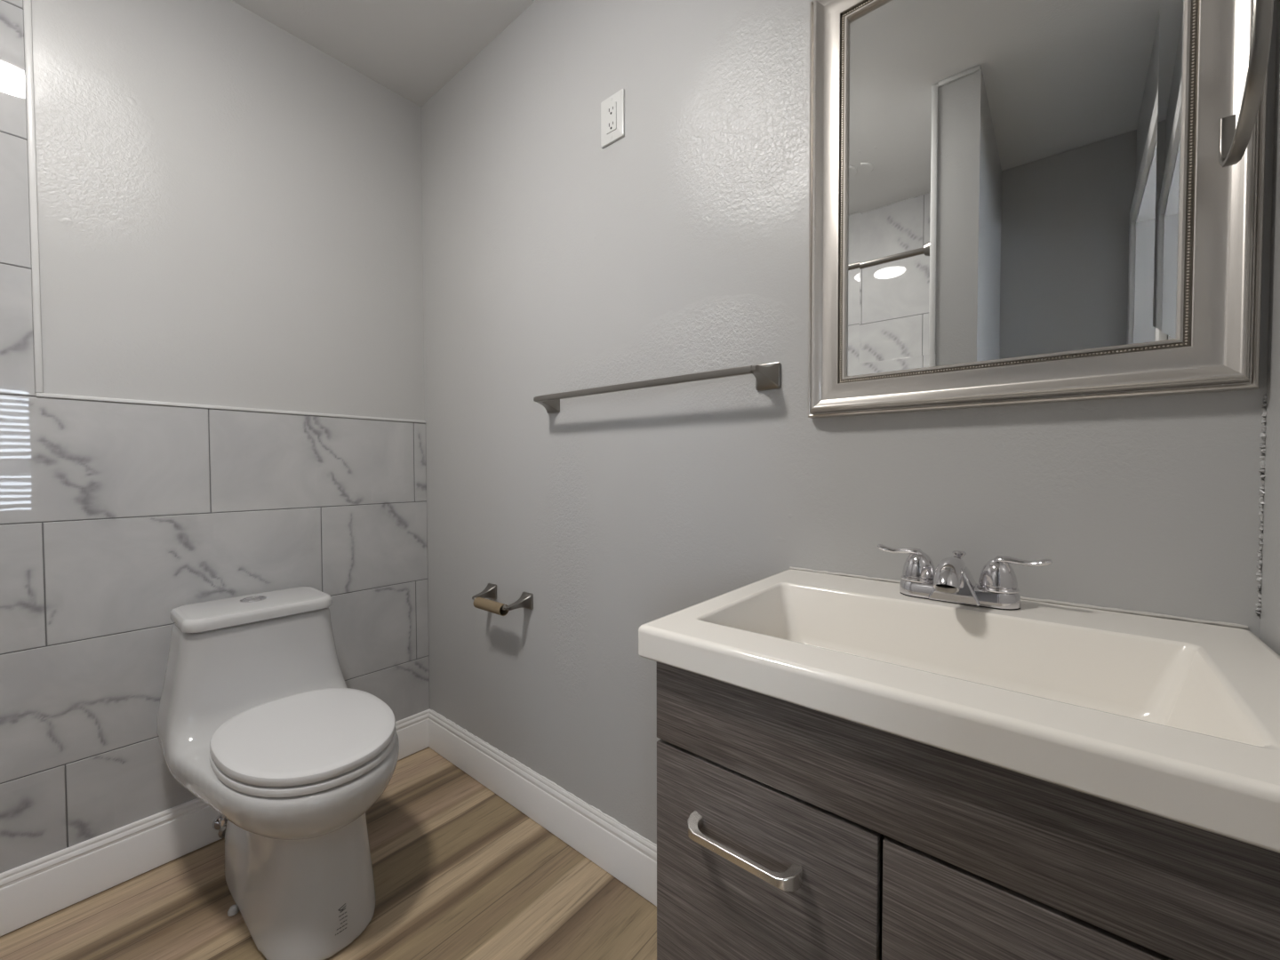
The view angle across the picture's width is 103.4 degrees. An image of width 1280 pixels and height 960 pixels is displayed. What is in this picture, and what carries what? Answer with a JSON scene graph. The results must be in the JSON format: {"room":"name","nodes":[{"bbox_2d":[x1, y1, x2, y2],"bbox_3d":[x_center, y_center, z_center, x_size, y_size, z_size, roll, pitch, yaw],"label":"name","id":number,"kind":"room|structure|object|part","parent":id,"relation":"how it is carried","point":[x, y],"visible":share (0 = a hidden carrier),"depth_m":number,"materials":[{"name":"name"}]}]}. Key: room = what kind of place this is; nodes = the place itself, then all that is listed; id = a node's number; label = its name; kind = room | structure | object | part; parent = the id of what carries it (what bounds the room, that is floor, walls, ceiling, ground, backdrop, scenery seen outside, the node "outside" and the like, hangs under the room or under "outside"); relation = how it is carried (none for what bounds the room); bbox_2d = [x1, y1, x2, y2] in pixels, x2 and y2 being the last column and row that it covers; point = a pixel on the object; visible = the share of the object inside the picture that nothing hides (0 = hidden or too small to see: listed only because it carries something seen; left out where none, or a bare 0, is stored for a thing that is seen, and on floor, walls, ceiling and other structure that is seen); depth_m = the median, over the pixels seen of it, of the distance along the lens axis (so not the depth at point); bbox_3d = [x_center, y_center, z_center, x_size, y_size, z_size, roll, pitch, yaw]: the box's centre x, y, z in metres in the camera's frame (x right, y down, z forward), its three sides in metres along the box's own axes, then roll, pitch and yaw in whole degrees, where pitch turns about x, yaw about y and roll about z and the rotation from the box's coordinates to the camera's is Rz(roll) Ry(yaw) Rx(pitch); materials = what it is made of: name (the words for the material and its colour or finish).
{"room":"bathroom","nodes":[
{"label":"bathroom","id":0,"kind":"room"},
{"bbox_2d":[31,0,424,423],"bbox_3d":[-1.519,-0.171,1.185,0.100,2.440,2.050,1,2,40],"label":"wall","id":1,"kind":"structure","parent":0,"point":[229,209],"depth_m":1.46,"materials":[{"name":"grey paint"}]},
{"bbox_2d":[23,0,43,392],"bbox_3d":[-1.431,-0.799,1.189,0.011,1.183,0.012,1,2,40],"label":"trim","id":2,"kind":"structure","parent":1,"relation":"attached to","point":[27,4],"depth_m":1.19,"materials":[{"name":"grey"}]},
{"bbox_2d":[0,0,429,873],"bbox_3d":[-1.445,-0.176,1.189,0.008,2.426,1.949,1,2,40],"label":"wall tile","id":3,"kind":"structure","parent":1,"relation":"attached to","point":[116,517],"depth_m":1.32,"materials":[{"name":"stone"}]},
{"bbox_2d":[0,709,429,936],"bbox_3d":[-1.178,0.969,1.518,0.014,0.140,1.150,1,2,40],"label":"baseboard","id":4,"kind":"structure","parent":1,"relation":"attached to","point":[31,892],"depth_m":1.29,"materials":[{"name":"white paint"}]},
{"bbox_2d":[212,815,227,838],"bbox_3d":[-1.187,0.977,1.444,0.066,0.072,0.044,1,2,40],"label":"shutoff valve","id":5,"kind":"object","parent":4,"relation":"attached to","point":[220,823],"visible":0.45,"depth_m":1.43,"materials":[{"name":"silver metal"}]},
{"bbox_3d":[-1.167,0.991,1.428,0.015,0.038,0.038,1,2,40],"label":"knob","id":6,"kind":"part","parent":5,"relation":"part of","materials":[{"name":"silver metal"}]},
{"bbox_2d":[35,392,425,423],"bbox_3d":[-1.127,-0.212,1.567,0.011,0.010,0.958,1,2,40],"label":"trim","id":7,"kind":"structure","parent":1,"relation":"attached to","point":[37,395],"depth_m":1.44,"materials":[{"name":"grey"}]},
{"bbox_2d":[0,746,656,959],"bbox_3d":[0.210,1.119,-0.155,4.508,0.080,2.150,1,2,40],"label":"floor","id":8,"kind":"structure","parent":0,"point":[460,872],"depth_m":1.25,"materials":[{"name":"brown wood"}]},
{"bbox_2d":[156,586,399,959],"bbox_3d":[-0.895,0.691,1.279,0.710,0.708,0.422,1,2,40],"label":"toilet","id":9,"kind":"object","parent":8,"relation":"on","point":[259,719],"visible":1,"depth_m":1.19,"materials":[{"name":"white ceramic"}]},
{"bbox_3d":[-1.080,0.356,1.419,0.224,0.033,0.333,1,2,40],"label":"tank lid","id":10,"kind":"part","parent":9,"relation":"part of","materials":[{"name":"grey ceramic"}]},
{"bbox_3d":[-0.801,0.606,1.226,0.477,0.022,0.353,1,2,40],"label":"seat lid","id":11,"kind":"part","parent":9,"relation":"part of","materials":[{"name":"white plastic"}]},
{"bbox_3d":[-0.801,0.630,1.227,0.478,0.017,0.354,1,2,40],"label":"seat","id":12,"kind":"part","parent":9,"relation":"part of","materials":[{"name":"white plastic"}]},
{"bbox_2d":[656,661,1279,959],"bbox_3d":[0.372,0.643,0.639,0.568,0.830,0.472,1,2,40],"label":"vanity cabinet","id":13,"kind":"object","parent":8,"relation":"on","point":[786,830],"visible":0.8,"depth_m":0.47,"materials":[{"name":"grey wood"}]},
{"bbox_3d":[0.110,0.413,0.563,0.138,0.018,0.030,1,2,40],"label":"handle","id":14,"kind":"part","parent":13,"relation":"part of","materials":[{"name":"silver metal"}]},
{"bbox_3d":[0.131,0.650,0.584,0.268,0.620,0.018,1,2,40],"label":"door","id":15,"kind":"part","parent":13,"relation":"part of","materials":[{"name":"grey wood"}]},
{"bbox_2d":[638,567,1279,853],"bbox_3d":[0.380,0.235,0.643,0.604,0.108,0.476,1,2,40],"label":"sink","id":16,"kind":"object","parent":13,"relation":"in","point":[1179,721],"visible":0.89,"depth_m":0.54,"materials":[{"name":"white ceramic"}]},
{"bbox_2d":[877,544,1052,610],"bbox_3d":[0.481,0.145,0.769,0.172,0.075,0.159,0,1,-3],"label":"faucet","id":17,"kind":"object","parent":16,"relation":"on","point":[951,581],"visible":1,"depth_m":0.73,"materials":[{"name":"silver metal"}]},
{"bbox_3d":[0.422,0.115,0.819,0.071,0.017,0.022,1,2,33],"label":"lever","id":18,"kind":"part","parent":17,"relation":"part of","materials":[{"name":"silver metal"}]},
{"bbox_3d":[0.456,0.146,0.738,0.066,0.070,0.124,1,2,40],"label":"spout","id":19,"kind":"part","parent":17,"relation":"part of","materials":[{"name":"silver metal"}]},
{"bbox_3d":[0.496,0.136,0.787,0.019,0.052,0.019,1,2,40],"label":"lift rod","id":20,"kind":"part","parent":17,"relation":"part of","materials":[{"name":"silver metal"}]},
{"bbox_3d":[0.484,0.170,0.773,0.158,0.024,0.058,1,2,40],"label":"plate","id":21,"kind":"part","parent":17,"relation":"part of","materials":[{"name":"silver metal"}]},
{"bbox_3d":[0.541,0.117,0.720,0.022,0.017,0.071,-1,2,-44],"label":"lever","id":22,"kind":"part","parent":17,"relation":"part of","materials":[{"name":"silver metal"}]},
{"bbox_3d":[0.351,0.654,0.401,0.295,0.620,0.018,1,2,40],"label":"door","id":23,"kind":"part","parent":13,"relation":"part of","materials":[{"name":"grey wood"}]},
{"bbox_2d":[232,0,535,106],"bbox_3d":[-0.656,-1.416,0.499,2.270,0.080,2.150,1,2,40],"label":"ceiling","id":24,"kind":"structure","parent":0,"point":[412,49],"depth_m":1.57,"materials":[{"name":"paint"}]},
{"bbox_2d":[421,0,1277,844],"bbox_3d":[0.003,-0.177,1.317,2.270,2.440,0.100,1,2,40],"label":"wall","id":25,"kind":"structure","parent":0,"point":[556,260],"depth_m":1.21,"materials":[{"name":"grey paint"}]},
{"bbox_2d":[472,583,533,610],"bbox_3d":[-0.441,0.370,1.584,0.235,0.049,0.079,1,2,40],"label":"toilet paper holder","id":26,"kind":"object","parent":25,"relation":"attached to","point":[525,600],"visible":0.91,"depth_m":1.54,"materials":[{"name":"grey metal"}]},
{"bbox_3d":[-0.511,0.368,1.645,0.048,0.049,0.076,1,2,40],"label":"post","id":27,"kind":"part","parent":26,"relation":"part of","materials":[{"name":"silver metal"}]},
{"bbox_2d":[473,597,508,615],"bbox_3d":[-0.460,0.389,1.559,0.138,0.034,0.034,1,2,40],"label":"cardboard tube","id":28,"kind":"object","parent":26,"relation":"on","point":[480,603],"visible":0.96,"depth_m":1.54,"materials":[{"name":"brown cardboard"}]},
{"bbox_3d":[-0.368,0.371,1.526,0.048,0.049,0.076,1,2,40],"label":"post","id":29,"kind":"part","parent":26,"relation":"part of","materials":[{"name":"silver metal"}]},
{"bbox_2d":[428,708,656,906],"bbox_3d":[-0.256,0.968,1.489,1.468,0.140,0.014,1,2,40],"label":"baseboard","id":30,"kind":"structure","parent":25,"relation":"attached to","point":[631,860],"depth_m":1.47,"materials":[{"name":"white paint"}]},
{"bbox_2d":[600,88,624,148],"bbox_3d":[-0.071,-0.920,1.288,0.079,0.117,0.009,1,2,40],"label":"wall outlet","id":31,"kind":"object","parent":25,"relation":"attached to","point":[612,108],"visible":1,"depth_m":1.28,"materials":[{"name":"white plastic"}]},
{"bbox_2d":[606,102,616,134],"bbox_3d":[-0.073,-0.920,1.286,0.033,0.067,0.002,1,2,40],"label":"receptacle","id":32,"kind":"object","parent":31,"relation":"attached to","point":[611,107],"depth_m":1.28,"materials":[{"name":"white plastic"}]},
{"bbox_2d":[533,361,781,413],"bbox_3d":[-0.015,-0.215,1.220,0.718,0.053,0.071,1,2,40],"label":"towel bar","id":33,"kind":"object","parent":25,"relation":"attached to","point":[767,376],"visible":1,"depth_m":1.08,"materials":[{"name":"grey metal"}]},
{"bbox_3d":[-0.271,-0.219,1.433,0.052,0.053,0.070,1,2,40],"label":"post","id":34,"kind":"part","parent":33,"relation":"part of","materials":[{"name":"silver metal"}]},
{"bbox_3d":[0.241,-0.210,1.007,0.052,0.053,0.070,1,2,40],"label":"post","id":35,"kind":"part","parent":33,"relation":"part of","materials":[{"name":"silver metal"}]},
{"bbox_2d":[808,0,1267,418],"bbox_3d":[0.533,-0.503,0.779,0.556,0.776,0.035,1,2,40],"label":"wall mirror","id":36,"kind":"object","parent":25,"relation":"attached to","point":[1012,202],"visible":1,"depth_m":0.75,"materials":[{"name":"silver metal"}]},
{"bbox_2d":[847,0,1183,375],"bbox_3d":[0.536,-0.503,0.782,0.416,0.636,0.001,1,2,40],"label":"mirror glass","id":37,"kind":"object","parent":36,"relation":"attached to","point":[1015,168],"depth_m":0.76,"materials":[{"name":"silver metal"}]},
{"bbox_2d":[1255,394,1267,615],"bbox_3d":[0.766,0.032,0.622,0.009,0.273,0.008,-1,1,-18],"label":"trim","id":38,"kind":"structure","parent":25,"relation":"attached to","point":[1259,574],"depth_m":0.62,"materials":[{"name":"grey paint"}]},
{"bbox_2d":[1259,0,1279,655],"bbox_3d":[0.192,-0.141,-0.172,0.100,2.440,1.950,1,2,39],"label":"wall","id":39,"kind":"structure","parent":0,"point":[1269,627],"depth_m":0.60,"materials":[{"name":"grey paint"}]},
{"bbox_2d":[1218,0,1273,167],"bbox_3d":[0.651,-0.457,0.518,0.058,0.212,0.136,1,2,40],"label":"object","id":40,"kind":"object","parent":39,"relation":"attached to","point":[1233,141],"visible":1,"depth_m":0.50,"materials":[{"name":"metal"}]}
]}

